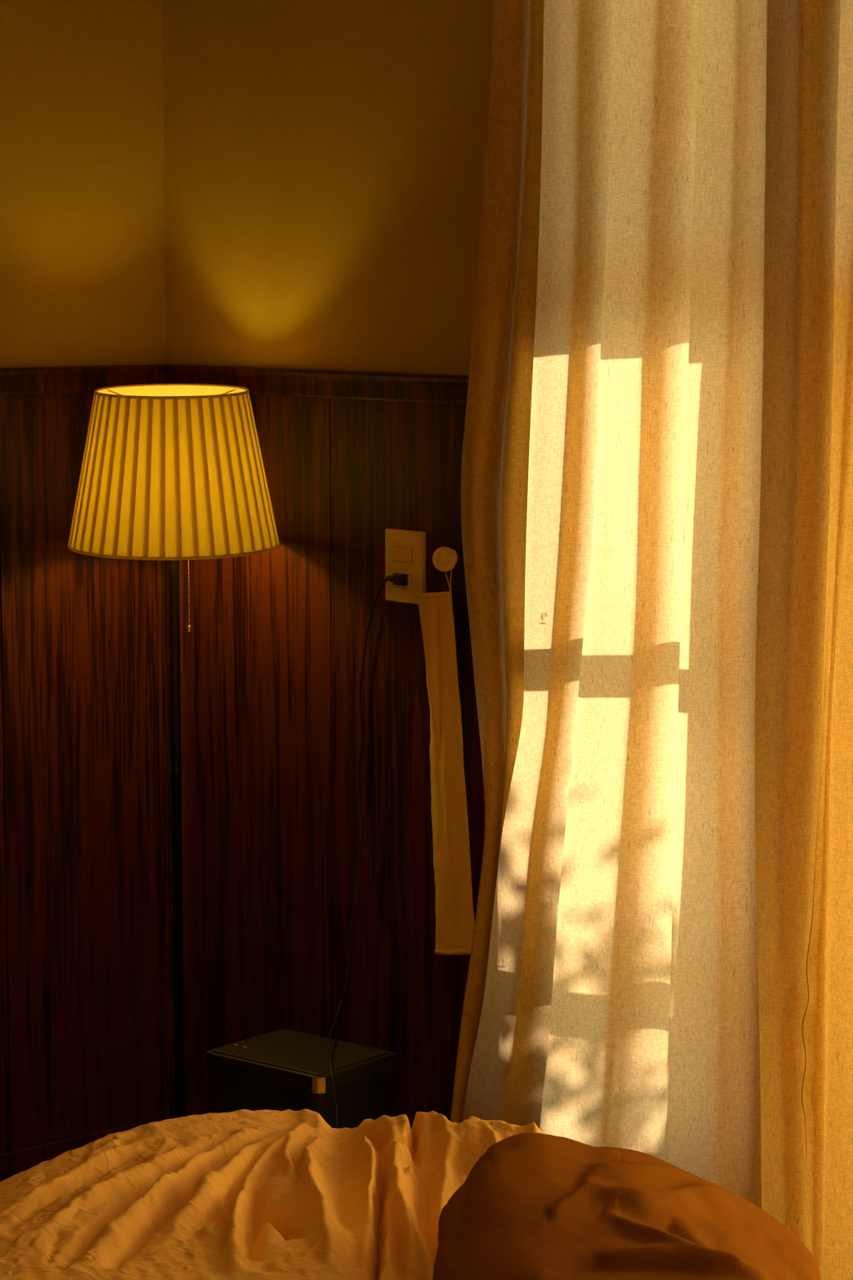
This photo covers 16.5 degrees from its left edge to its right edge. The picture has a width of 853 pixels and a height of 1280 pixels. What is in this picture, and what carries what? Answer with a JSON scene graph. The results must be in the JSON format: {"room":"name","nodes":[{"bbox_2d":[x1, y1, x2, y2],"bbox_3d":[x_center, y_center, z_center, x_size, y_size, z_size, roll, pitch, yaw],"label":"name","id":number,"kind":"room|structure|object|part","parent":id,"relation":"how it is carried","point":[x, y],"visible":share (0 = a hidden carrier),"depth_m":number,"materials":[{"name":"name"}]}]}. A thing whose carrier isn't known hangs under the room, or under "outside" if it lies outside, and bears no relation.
{"room":"bedroom","nodes":[
{"label":"bedroom","id":0,"kind":"room"},
{"bbox_2d":[0,0,166,368],"bbox_3d":[-2.229,-0.167,3.822,4.550,2.600,0.150,-6,9,-41],"label":"wall","id":1,"kind":"structure","parent":0,"point":[82,258],"depth_m":5.08,"materials":[{"name":"yellow paint"}]},
{"bbox_2d":[0,392,161,1154],"bbox_3d":[-2.121,0.381,3.879,4.398,1.338,0.008,-6,9,-41],"label":"wainscot","id":2,"kind":"object","parent":1,"relation":"attached to","point":[81,1047],"depth_m":5.17,"materials":[{"name":"brown wood"}]},
{"bbox_2d":[0,364,165,395],"bbox_3d":[-2.116,-0.291,3.791,4.400,0.046,0.022,-6,9,-41],"label":"trim","id":3,"kind":"structure","parent":1,"relation":"attached to","point":[82,379],"depth_m":5.08,"materials":[{"name":"brown wood"}]},
{"bbox_2d":[0,1117,173,1182],"bbox_3d":[-2.119,1.085,3.963,4.400,0.080,0.014,-6,9,-41],"label":"baseboard","id":4,"kind":"structure","parent":1,"relation":"attached to","point":[12,1162],"depth_m":5.20,"materials":[{"name":"brown wood"}]},
{"bbox_2d":[162,0,493,375],"bbox_3d":[1.303,-0.110,3.352,0.160,2.600,5.500,-6,9,-41],"label":"wall","id":5,"kind":"structure","parent":0,"point":[324,159],"depth_m":4.86,"materials":[{"name":"yellow paint"}]},
{"bbox_2d":[155,560,191,1118],"bbox_3d":[-0.455,0.217,5.278,0.030,1.322,0.060,-6,9,-41],"label":"trim","id":6,"kind":"structure","parent":5,"relation":"attached to","point":[162,566],"depth_m":5.29,"materials":[{"name":"brown wood"}]},
{"bbox_2d":[164,364,468,404],"bbox_3d":[-0.120,-0.418,4.824,0.022,0.046,1.069,-6,9,-41],"label":"trim","id":7,"kind":"structure","parent":5,"relation":"attached to","point":[328,384],"depth_m":4.86,"materials":[{"name":"brown wood"}]},
{"bbox_2d":[186,394,484,1129],"bbox_3d":[-0.115,0.254,4.912,0.008,1.338,1.067,-6,9,-41],"label":"wainscot","id":8,"kind":"structure","parent":5,"relation":"attached to","point":[276,642],"depth_m":4.95,"materials":[{"name":"brown wood"}]},
{"bbox_2d":[385,528,426,604],"bbox_3d":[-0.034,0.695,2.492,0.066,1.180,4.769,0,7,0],"label":"switch plate","id":9,"kind":"object","parent":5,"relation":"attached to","point":[405,549],"visible":0.99,"depth_m":4.75,"materials":[{"name":"beige plastic"}]},
{"bbox_2d":[328,573,408,1128],"bbox_3d":[-0.125,0.473,4.634,0.104,1.126,0.555,2,7,13],"label":"power cord","id":10,"kind":"object","parent":9,"relation":"attached to","point":[397,579],"visible":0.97,"depth_m":4.80,"materials":[{"name":"black rubber"}]},
{"bbox_2d":[393,574,411,588],"bbox_3d":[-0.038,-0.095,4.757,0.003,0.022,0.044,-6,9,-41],"label":"plug","id":11,"kind":"object","parent":9,"relation":"attached to","point":[409,585],"depth_m":4.75,"materials":[{"name":"black plastic"}]},
{"bbox_2d":[432,546,457,571],"bbox_3d":[0.038,-0.130,4.649,0.039,0.039,0.066,3,7,21],"label":"wall hook","id":12,"kind":"object","parent":5,"relation":"attached to","point":[444,558],"visible":1,"depth_m":4.62,"materials":[{"name":"beige plastic"}]},
{"bbox_2d":[416,568,475,955],"bbox_3d":[0.025,0.186,4.681,0.028,0.651,0.145,-6,9,-40],"label":"hanging cloth","id":13,"kind":"object","parent":12,"relation":"hanging from","point":[454,905],"visible":0.99,"depth_m":4.67,"materials":[{"name":"beige fabric"}]},
{"bbox_3d":[0.671,-1.291,3.665,1.481,0.022,1.638,0,7,0],"label":"curtain rod","id":14,"kind":"object","parent":5,"relation":"attached to","visible":0},
{"bbox_2d":[449,0,852,1279],"bbox_3d":[0.457,-0.112,3.988,0.101,2.390,1.253,-6,9,-40],"label":"linen curtain","id":15,"kind":"object","parent":14,"relation":"hanging from","point":[656,498],"visible":0.91,"depth_m":4.13,"materials":[{"name":"white fabric"}]},
{"bbox_3d":[-0.414,1.422,2.036,7.163,0.120,7.241,0,7,0],"label":"floor","id":16,"kind":"structure","parent":0,"visible":0},
{"bbox_2d":[67,383,279,1118],"bbox_3d":[-0.424,0.282,4.989,0.366,1.423,0.366,0,7,0],"label":"floor lamp","id":17,"kind":"object","parent":16,"relation":"on","point":[174,473],"visible":0.98,"depth_m":4.79,"materials":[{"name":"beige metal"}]},
{"bbox_3d":[-0.424,-0.287,4.919,0.355,0.270,0.355,0,7,0],"label":"lamp shade","id":18,"kind":"part","parent":17,"relation":"part of","materials":[{"name":"fabric"}]},
{"bbox_3d":[-0.405,-0.117,4.926,0.016,0.189,0.004,3,8,21],"label":"pull chain","id":19,"kind":"part","parent":17,"relation":"part of","materials":[{"name":"gold metal"}]},
{"bbox_2d":[205,1028,395,1128],"bbox_3d":[-0.197,0.841,4.618,0.245,0.405,0.191,6,9,39],"label":"nightstand","id":20,"kind":"object","parent":16,"relation":"on","point":[282,1069],"visible":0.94,"depth_m":4.55,"materials":[{"name":"black plastic"}]},
{"bbox_3d":[-0.197,0.657,4.596,0.243,0.026,0.190,6,9,39],"label":"lid","id":21,"kind":"part","parent":20,"relation":"part of","materials":[{"name":"black plastic"}]},
{"bbox_3d":[-0.197,0.644,4.595,0.228,0.004,0.173,6,9,39],"label":"lid panel","id":22,"kind":"part","parent":20,"relation":"part of","materials":[{"name":"black plastic"}]},
{"bbox_3d":[-0.053,0.932,2.626,2.455,0.230,2.514,0,7,0],"label":"mattress","id":23,"kind":"object","parent":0,"visible":0},
{"bbox_2d":[0,1108,542,1279],"bbox_3d":[-0.099,0.878,2.672,1.680,0.423,2.140,-6,9,-41],"label":"duvet","id":24,"kind":"object","parent":23,"relation":"on","point":[242,1194],"visible":0.85,"depth_m":3.38,"materials":[{"name":"fabric"}]},
{"bbox_2d":[432,1133,820,1279],"bbox_3d":[0.211,0.628,3.049,0.418,0.171,0.677,0,7,0],"label":"pillow","id":25,"kind":"object","parent":24,"relation":"on","point":[534,1206],"visible":1,"depth_m":2.96,"materials":[{"name":"orange fabric"}]}
]}

